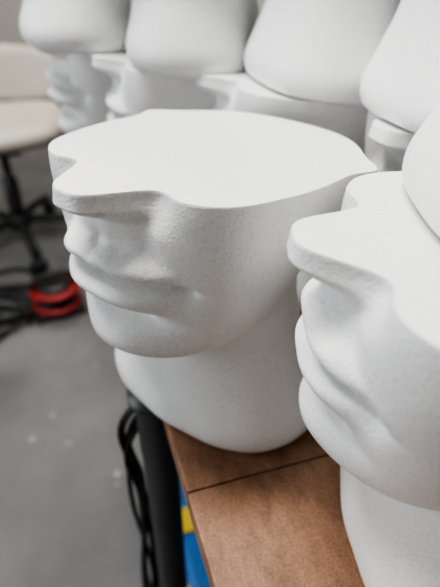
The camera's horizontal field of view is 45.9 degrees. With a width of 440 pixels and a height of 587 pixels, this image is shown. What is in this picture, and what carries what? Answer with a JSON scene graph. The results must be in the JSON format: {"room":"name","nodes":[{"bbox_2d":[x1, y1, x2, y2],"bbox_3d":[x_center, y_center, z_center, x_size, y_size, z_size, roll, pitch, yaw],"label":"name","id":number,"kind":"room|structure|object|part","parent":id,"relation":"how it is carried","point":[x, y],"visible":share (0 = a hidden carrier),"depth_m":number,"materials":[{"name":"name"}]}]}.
{"room":"design studio","nodes":[
{"label":"design studio","id":0,"kind":"room"},
{"bbox_2d":[0,0,29,45],"bbox_3d":[0.100,-2.503,3.069,5.400,2.700,0.100,0,35,0],"label":"wall","id":1,"kind":"structure","parent":0,"point":[10,10],"depth_m":3.49,"materials":[{"name":"white paint"}]},
{"bbox_2d":[0,107,151,586],"bbox_3d":[0.100,0.479,1.251,5.800,0.100,6.700,0,35,0],"label":"floor","id":2,"kind":"structure","parent":0,"point":[67,519],"depth_m":1.31,"materials":[{"name":"grey concrete"}]},
{"bbox_2d":[0,267,36,339],"bbox_3d":[-0.958,0.002,1.817,0.690,0.030,0.644,0,35,0],"label":"power cable","id":3,"kind":"object","parent":2,"relation":"on","point":[25,302],"visible":0.82,"depth_m":1.75,"materials":[{"name":"black rubber"}]},
{"bbox_2d":[0,44,65,274],"bbox_3d":[-0.785,-0.510,1.965,0.554,0.699,0.595,-7,36,-10],"label":"office chair","id":4,"kind":"object","parent":2,"relation":"on","point":[32,124],"visible":0.81,"depth_m":1.99,"materials":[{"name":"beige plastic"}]},
{"bbox_3d":[-0.942,-0.325,2.155,0.254,0.064,0.034,15,38,20],"label":"arm","id":5,"kind":"part","parent":4,"relation":"part of","materials":[{"name":"black plastic"}]},
{"bbox_3d":[-0.909,-0.228,2.017,0.034,0.064,0.254,28,44,34],"label":"arm","id":6,"kind":"part","parent":4,"relation":"part of","materials":[{"name":"black plastic"}]},
{"bbox_3d":[-0.810,-0.552,1.921,0.160,0.030,0.200,-7,36,-10],"label":"seat plate","id":7,"kind":"part","parent":4,"relation":"part of","materials":[{"name":"black plastic"}]},
{"bbox_3d":[-0.862,-0.847,2.011,0.500,0.200,0.112,-7,36,-10],"label":"backrest","id":8,"kind":"part","parent":4,"relation":"part of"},
{"bbox_3d":[-0.739,-0.217,2.000,0.034,0.064,0.254,-18,39,-24],"label":"arm","id":9,"kind":"part","parent":4,"relation":"part of","materials":[{"name":"black plastic"}]},
{"bbox_3d":[-0.810,-0.598,1.889,0.500,0.093,0.480,-7,36,-10],"label":"seat","id":10,"kind":"part","parent":4,"relation":"part of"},
{"bbox_3d":[-0.793,-0.373,2.223,0.034,0.064,0.254,4,35,6],"label":"arm","id":11,"kind":"part","parent":4,"relation":"part of","materials":[{"name":"black plastic"}]},
{"bbox_3d":[-0.667,-0.306,2.128,0.254,0.064,0.034,-6,36,-9],"label":"arm","id":12,"kind":"part","parent":4,"relation":"part of","materials":[{"name":"black plastic"}]},
{"bbox_2d":[28,269,86,323],"bbox_3d":[-0.550,-0.010,1.733,0.170,0.146,0.164,-15,38,-20],"label":"cable reel","id":13,"kind":"object","parent":2,"relation":"on","point":[55,295],"visible":0.97,"depth_m":1.70,"materials":[{"name":"red plastic"}]},
{"bbox_3d":[-0.550,-0.047,1.707,0.157,0.055,0.018,-15,38,-20],"label":"carry handle","id":14,"kind":"part","parent":13,"relation":"part of","materials":[{"name":"black plastic"}]},
{"bbox_2d":[180,483,209,586],"bbox_3d":[0.034,0.471,0.912,0.217,0.303,0.350,-10,36,-14],"label":"toolbox","id":15,"kind":"object","parent":2,"relation":"on","point":[195,568],"visible":0.02,"depth_m":0.82,"materials":[{"name":"blue plastic"}]},
{"bbox_2d":[126,311,364,586],"bbox_3d":[0.513,0.293,0.775,1.226,0.750,2.000,-10,36,-14],"label":"wooden workbench","id":16,"kind":"object","parent":2,"relation":"on","point":[272,518],"visible":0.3,"depth_m":0.35,"materials":[{"name":"wood"}]},
{"bbox_2d":[34,48,112,133],"bbox_3d":[-0.124,-0.234,0.693,0.205,0.208,0.187,-20,40,-26],"label":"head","id":17,"kind":"object","parent":16,"relation":"on","point":[81,89],"visible":0.26,"depth_m":0.60},
{"bbox_2d":[20,0,131,54],"bbox_3d":[-0.133,-0.370,0.540,0.194,0.208,0.193,-27,43,-33],"label":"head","id":18,"kind":"object","parent":17,"relation":"on","point":[86,27],"visible":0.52,"depth_m":0.51},
{"bbox_2d":[117,407,159,586],"bbox_3d":[-0.087,0.376,0.715,0.049,0.697,0.130,-11,36,-15],"label":"cable bundle","id":19,"kind":"object","parent":16,"relation":"hanging from","point":[135,473],"visible":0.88,"depth_m":0.56,"materials":[{"name":"black rubber"}]},
{"bbox_2d":[92,51,215,120],"bbox_3d":[-0.027,-0.163,0.592,0.205,0.208,0.187,-6,35,-8],"label":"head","id":20,"kind":"object","parent":16,"relation":"on","point":[134,91],"visible":0.26,"depth_m":0.48},
{"bbox_2d":[126,0,259,78],"bbox_3d":[-0.018,-0.323,0.467,0.194,0.219,0.193,-28,43,-33],"label":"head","id":21,"kind":"object","parent":20,"relation":"on","point":[184,39],"visible":0.86,"depth_m":0.44},
{"bbox_3d":[-0.058,0.384,0.666,0.052,0.728,0.052,-10,36,-14],"label":"leg","id":22,"kind":"part","parent":16,"relation":"part of","materials":[{"name":"paint"}]},
{"bbox_2d":[48,110,376,452],"bbox_3d":[-0.011,-0.009,0.372,0.187,0.208,0.205,26,42,32],"label":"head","id":23,"kind":"object","parent":16,"relation":"on","point":[179,223],"visible":0.87,"depth_m":0.29},
{"bbox_2d":[195,71,367,310],"bbox_3d":[0.081,-0.115,0.524,0.205,0.208,0.187,-3,35,-4],"label":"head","id":24,"kind":"object","parent":16,"relation":"on","point":[236,92],"visible":0.2,"depth_m":0.41},
{"bbox_2d":[244,0,400,105],"bbox_3d":[0.110,-0.270,0.406,0.194,0.204,0.192,-27,43,-33],"label":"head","id":25,"kind":"object","parent":24,"relation":"on","point":[320,51],"visible":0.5,"depth_m":0.38},
{"bbox_2d":[287,171,439,586],"bbox_3d":[0.132,0.062,0.271,0.205,0.208,0.187,1,35,2],"label":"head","id":26,"kind":"object","parent":16,"relation":"on","point":[367,331],"visible":0.98,"depth_m":0.21},
{"bbox_2d":[402,103,439,236],"bbox_3d":[0.175,-0.105,0.171,0.194,0.206,0.192,13,37,18],"label":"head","id":27,"kind":"object","parent":26,"relation":"on","point":[421,162],"visible":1,"depth_m":0.23},
{"bbox_2d":[364,110,414,172],"bbox_3d":[0.196,-0.041,0.418,0.205,0.208,0.187,-12,37,-16],"label":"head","id":28,"kind":"object","parent":16,"relation":"on","point":[386,142],"visible":0.16,"depth_m":0.34},
{"bbox_2d":[360,0,439,132],"bbox_3d":[0.185,-0.207,0.310,0.194,0.206,0.192,-27,43,-33],"label":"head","id":29,"kind":"object","parent":28,"relation":"on","point":[400,83],"visible":0.98,"depth_m":0.31},
{"bbox_3d":[0.093,-0.238,0.699,0.206,0.208,0.187,-6,35,-8],"label":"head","id":30,"kind":"object","parent":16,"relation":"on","visible":0},
{"bbox_2d":[258,0,264,12],"bbox_3d":[0.113,-0.401,0.589,0.194,0.210,0.193,-11,36,-15],"label":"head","id":31,"kind":"object","parent":30,"relation":"on","point":[260,2],"visible":0.02,"depth_m":0.59}
]}

